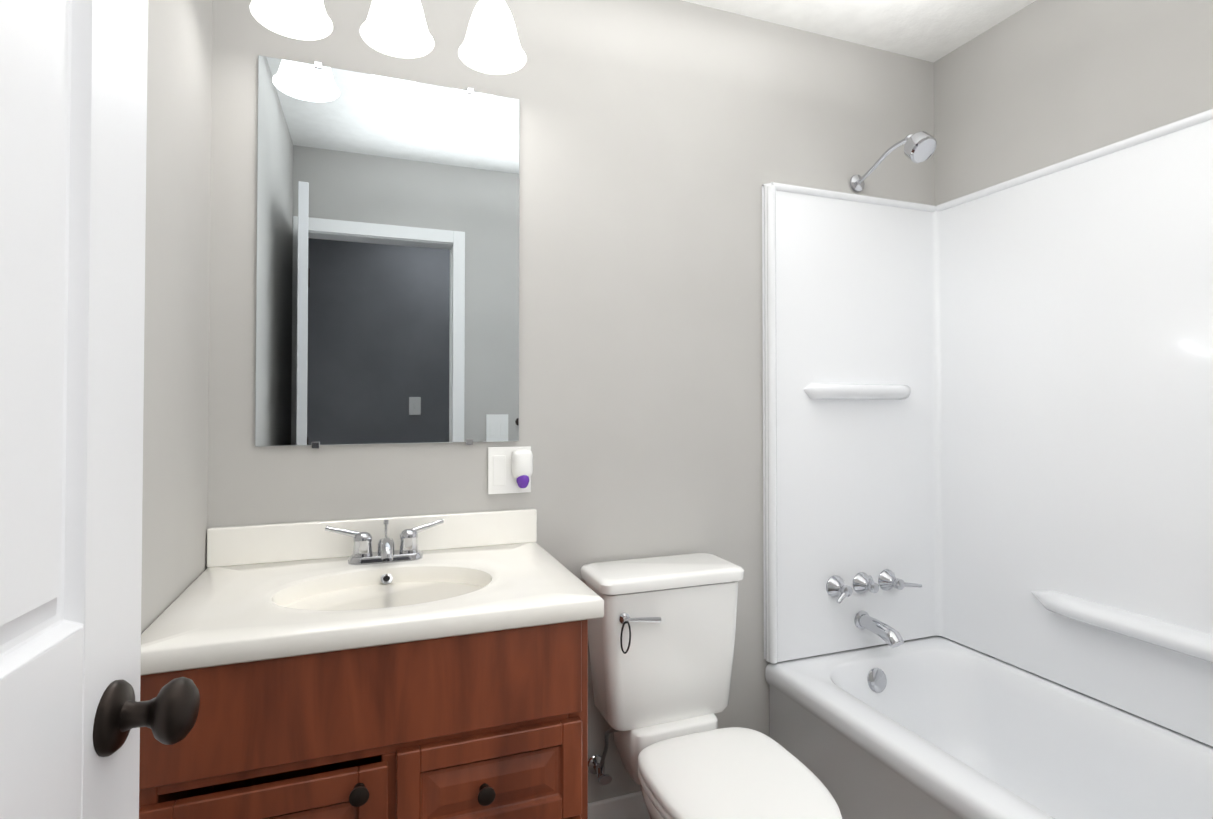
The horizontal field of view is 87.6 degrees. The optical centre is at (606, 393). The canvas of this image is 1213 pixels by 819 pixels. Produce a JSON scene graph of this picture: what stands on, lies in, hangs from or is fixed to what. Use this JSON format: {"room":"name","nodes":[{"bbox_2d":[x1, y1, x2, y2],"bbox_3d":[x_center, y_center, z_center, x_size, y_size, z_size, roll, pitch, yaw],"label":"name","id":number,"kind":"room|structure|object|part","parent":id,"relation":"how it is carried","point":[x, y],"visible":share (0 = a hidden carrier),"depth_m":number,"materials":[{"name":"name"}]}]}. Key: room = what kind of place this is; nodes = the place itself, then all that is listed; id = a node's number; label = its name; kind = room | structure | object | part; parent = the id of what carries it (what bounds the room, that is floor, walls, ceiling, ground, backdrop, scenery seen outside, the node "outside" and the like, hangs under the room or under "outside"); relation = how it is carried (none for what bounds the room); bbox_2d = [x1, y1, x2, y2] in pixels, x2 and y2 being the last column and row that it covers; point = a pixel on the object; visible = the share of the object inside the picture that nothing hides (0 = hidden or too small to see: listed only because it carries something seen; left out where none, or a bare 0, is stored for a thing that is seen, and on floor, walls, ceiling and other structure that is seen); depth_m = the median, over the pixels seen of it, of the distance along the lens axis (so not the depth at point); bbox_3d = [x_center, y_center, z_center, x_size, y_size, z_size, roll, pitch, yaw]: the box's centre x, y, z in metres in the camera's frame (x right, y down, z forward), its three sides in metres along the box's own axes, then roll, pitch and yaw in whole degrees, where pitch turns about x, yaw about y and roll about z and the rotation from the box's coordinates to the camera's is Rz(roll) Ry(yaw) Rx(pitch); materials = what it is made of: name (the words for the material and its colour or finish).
{"room":"bathroom","nodes":[
{"label":"bathroom","id":0,"kind":"room"},
{"bbox_2d":[141,0,212,633],"bbox_3d":[-0.670,0.007,0.638,0.100,2.440,1.740,0,-1,-20],"label":"wall","id":1,"kind":"structure","parent":0,"point":[176,339],"depth_m":1.22,"materials":[{"name":"paint"}]},
{"bbox_2d":[0,0,199,818],"bbox_3d":[-0.390,0.196,0.329,0.180,2.030,0.710,0,-1,-20],"label":"door","id":2,"kind":"structure","parent":1,"relation":"in","point":[76,713],"depth_m":0.55,"materials":[{"name":"white wood"}]},
{"bbox_3d":[-0.490,0.309,0.598,0.180,0.066,0.073,0,-1,-20],"label":"knob","id":3,"kind":"part","parent":2,"relation":"part of","materials":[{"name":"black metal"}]},
{"bbox_2d":[207,0,934,802],"bbox_3d":[0.106,0.027,1.907,2.439,2.440,0.100,0,-1,-20],"label":"wall","id":4,"kind":"structure","parent":0,"point":[663,142],"depth_m":1.83,"materials":[{"name":"paint"}]},
{"bbox_2d":[250,0,332,39],"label":"sconce","id":5,"kind":"object","parent":4,"relation":"attached to","point":[296,19],"depth_m":1.44,"materials":[{"name":"white glass"}]},
{"bbox_2d":[207,509,536,566],"bbox_3d":[-0.555,0.356,1.589,0.775,0.089,0.020,0,-1,-20],"label":"backsplash","id":6,"kind":"structure","parent":4,"relation":"attached to","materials":[{"name":"ceramic"}]},
{"bbox_2d":[255,55,519,448],"bbox_3d":[-0.535,-0.340,1.613,0.634,0.949,0.008,0,-1,-20],"label":"mirror","id":7,"kind":"object","parent":4,"relation":"attached to","point":[387,282],"visible":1,"depth_m":1.60,"materials":[{"name":"clear glass"}]},
{"bbox_2d":[360,0,433,57],"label":"sconce","id":8,"kind":"object","parent":4,"relation":"attached to","point":[399,29],"depth_m":1.50,"materials":[{"name":"white glass"}]},
{"bbox_2d":[458,0,525,73],"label":"sconce","id":9,"kind":"object","parent":4,"relation":"attached to","point":[491,45],"depth_m":1.53,"materials":[{"name":"white glass"}]},
{"bbox_2d":[488,446,532,493],"bbox_3d":[-0.254,0.206,1.685,0.116,0.125,0.054,0,-1,-20],"label":"electrical outlet","id":10,"kind":"object","parent":4,"relation":"attached to","point":[510,469],"visible":1,"depth_m":1.69,"materials":[{"name":"white plastic"}]},
{"bbox_2d":[588,791,649,818],"bbox_3d":[0.143,1.198,1.841,0.747,0.095,0.013,0,-1,-20],"label":"baseboard","id":11,"kind":"structure","parent":4,"relation":"attached to","point":[630,806],"depth_m":1.79,"materials":[{"name":"white tile"}]},
{"bbox_2d":[682,0,1035,62],"bbox_3d":[0.409,-1.236,1.110,2.439,0.060,1.840,0,-1,-20],"label":"ceiling","id":12,"kind":"structure","parent":0,"point":[933,31],"depth_m":2.01,"materials":[{"name":"paint"}]},
{"bbox_2d":[934,0,1212,205],"bbox_3d":[1.523,0.020,1.450,0.100,2.440,1.740,0,-1,-20],"label":"wall","id":13,"kind":"structure","parent":0,"point":[1035,85],"depth_m":1.84,"materials":[{"name":"paint"}]},
{"bbox_3d":[0.033,1.253,0.341,3.651,0.060,2.950,0,-1,-20],"label":"floor","id":14,"kind":"structure","parent":0,"visible":0},
{"bbox_2d":[139,509,603,818],"bbox_3d":[-0.461,0.771,1.328,0.775,0.935,0.564,0,-1,-20],"label":"bathroom vanity","id":15,"kind":"object","parent":14,"relation":"on","point":[434,666],"visible":1,"depth_m":1.14,"materials":[{"name":"brown wood"}]},
{"bbox_2d":[141,542,603,674],"bbox_3d":[-0.463,0.461,1.339,0.775,0.129,0.549,0,-1,-20],"label":"countertop","id":16,"kind":"structure","parent":15,"relation":"on","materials":[{"name":"stone"}]},
{"bbox_2d":[325,519,443,583],"bbox_3d":[-0.495,0.415,1.424,0.271,0.222,0.256,0,-1,-20],"label":"faucet","id":17,"kind":"object","parent":16,"relation":"on","point":[388,565],"depth_m":1.47,"materials":[{"name":"silver metal"}]},
{"bbox_2d":[580,553,841,818],"bbox_3d":[0.241,0.853,1.483,0.420,0.775,0.736,0,-1,-20],"label":"toilet","id":18,"kind":"object","parent":14,"relation":"on","point":[661,638],"visible":0.98,"depth_m":1.61,"materials":[{"name":"white ceramic"}]},
{"bbox_3d":[0.048,0.604,1.566,0.028,0.084,0.012,0,-1,-20],"label":"cord","id":19,"kind":"part","parent":18,"relation":"part of","materials":[{"name":"black plastic"}]},
{"bbox_3d":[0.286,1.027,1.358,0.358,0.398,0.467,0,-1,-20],"label":"seat","id":20,"kind":"part","parent":18,"relation":"part of","materials":[{"name":"white plastic"}]},
{"bbox_2d":[762,108,1212,818],"bbox_3d":[1.113,0.220,1.359,0.724,2.036,1.614,0,-1,-20],"label":"bathtub","id":21,"kind":"object","parent":14,"relation":"on","point":[988,502],"visible":1,"depth_m":1.88,"materials":[{"name":"white plastic"}]},
{"bbox_3d":[0.920,0.188,1.916,0.341,1.954,0.437,0,-1,-20],"label":"trim","id":22,"kind":"part","parent":21,"relation":"part of","materials":[{"name":"silver metal"}]}
]}

